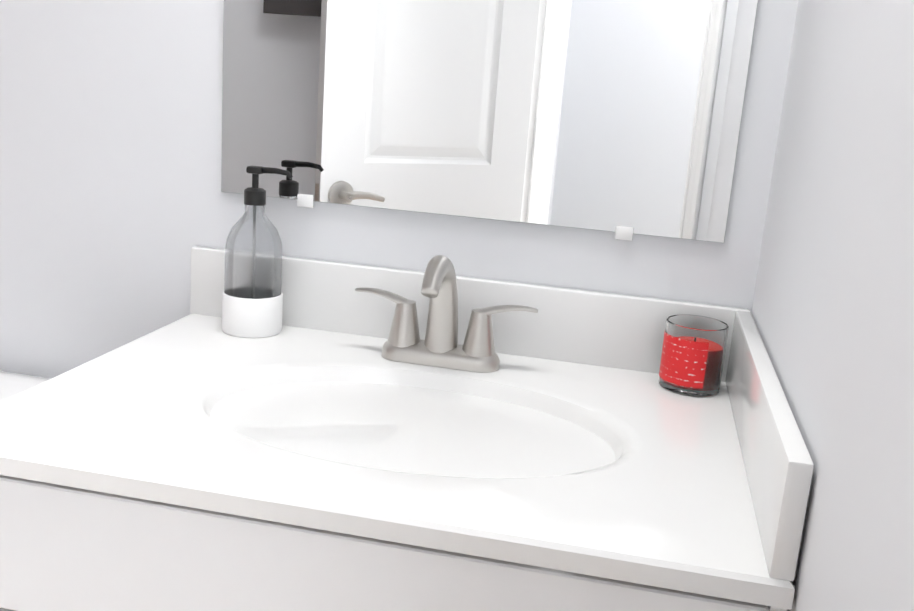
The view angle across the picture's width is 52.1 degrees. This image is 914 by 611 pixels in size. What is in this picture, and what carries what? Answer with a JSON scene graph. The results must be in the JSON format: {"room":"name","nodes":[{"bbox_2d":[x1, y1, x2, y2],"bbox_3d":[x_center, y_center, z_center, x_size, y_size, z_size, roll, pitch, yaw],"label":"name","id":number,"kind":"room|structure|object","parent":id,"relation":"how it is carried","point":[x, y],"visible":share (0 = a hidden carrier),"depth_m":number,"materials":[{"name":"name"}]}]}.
{"room":"bathroom","nodes":[
{"label":"bathroom","id":0,"kind":"room"},
{"bbox_2d":[0,0,797,378],"bbox_3d":[-0.703,-0.715,1.388,2.600,3.050,0.120,7,14,11],"label":"wall","id":1,"kind":"structure","parent":0,"point":[116,204],"depth_m":1.37,"materials":[{"name":"white paint"}]},
{"bbox_2d":[221,0,757,242],"bbox_3d":[0.037,-0.568,1.190,0.712,0.936,0.008,7,14,11],"label":"mirror","id":2,"kind":"object","parent":1,"relation":"attached to","point":[621,119],"visible":1,"depth_m":1.25,"materials":[{"name":"grey mirror"}]},
{"bbox_2d":[751,0,913,610],"bbox_3d":[0.376,-0.437,0.562,0.120,3.050,1.125,7,14,11],"label":"wall","id":3,"kind":"structure","parent":0,"point":[832,313],"depth_m":0.68,"materials":[{"name":"white paint"}]},
{"bbox_3d":[-1.036,1.014,0.735,2.560,0.050,2.200,7,14,11],"label":"floor","id":4,"kind":"structure","parent":0,"visible":0},
{"bbox_2d":[0,371,50,401],"bbox_3d":[-0.873,0.520,1.221,0.450,0.716,0.753,7,14,11],"label":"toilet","id":5,"kind":"object","parent":4,"relation":"on","point":[12,384],"depth_m":1.42,"materials":[{"name":"white ceramic"}]},
{"bbox_2d":[0,246,813,610],"bbox_3d":[-0.093,0.475,1.151,0.797,0.940,0.578,7,14,11],"label":"bathroom vanity","id":6,"kind":"object","parent":4,"relation":"on","point":[318,452],"visible":0.98,"depth_m":0.90,"materials":[{"name":"white"}]},
{"bbox_2d":[222,166,292,337],"bbox_3d":[-0.277,-0.077,1.303,0.096,0.232,0.084,7,14,11],"label":"soap bottle","id":7,"kind":"object","parent":6,"relation":"on","point":[252,300],"visible":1,"depth_m":1.28,"materials":[{"name":"clear glass"}]},
{"bbox_2d":[355,255,537,372],"bbox_3d":[-0.025,0.009,1.198,0.248,0.151,0.125,7,14,11],"label":"faucet","id":8,"kind":"object","parent":6,"relation":"on","point":[439,346],"visible":1,"depth_m":1.22,"materials":[{"name":"silver metal"}]},
{"bbox_2d":[658,315,728,396],"bbox_3d":[0.304,0.064,1.205,0.078,0.088,0.078,7,14,11],"label":"candle","id":9,"kind":"object","parent":6,"relation":"on","point":[693,355],"visible":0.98,"depth_m":1.18,"materials":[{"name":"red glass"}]}
]}

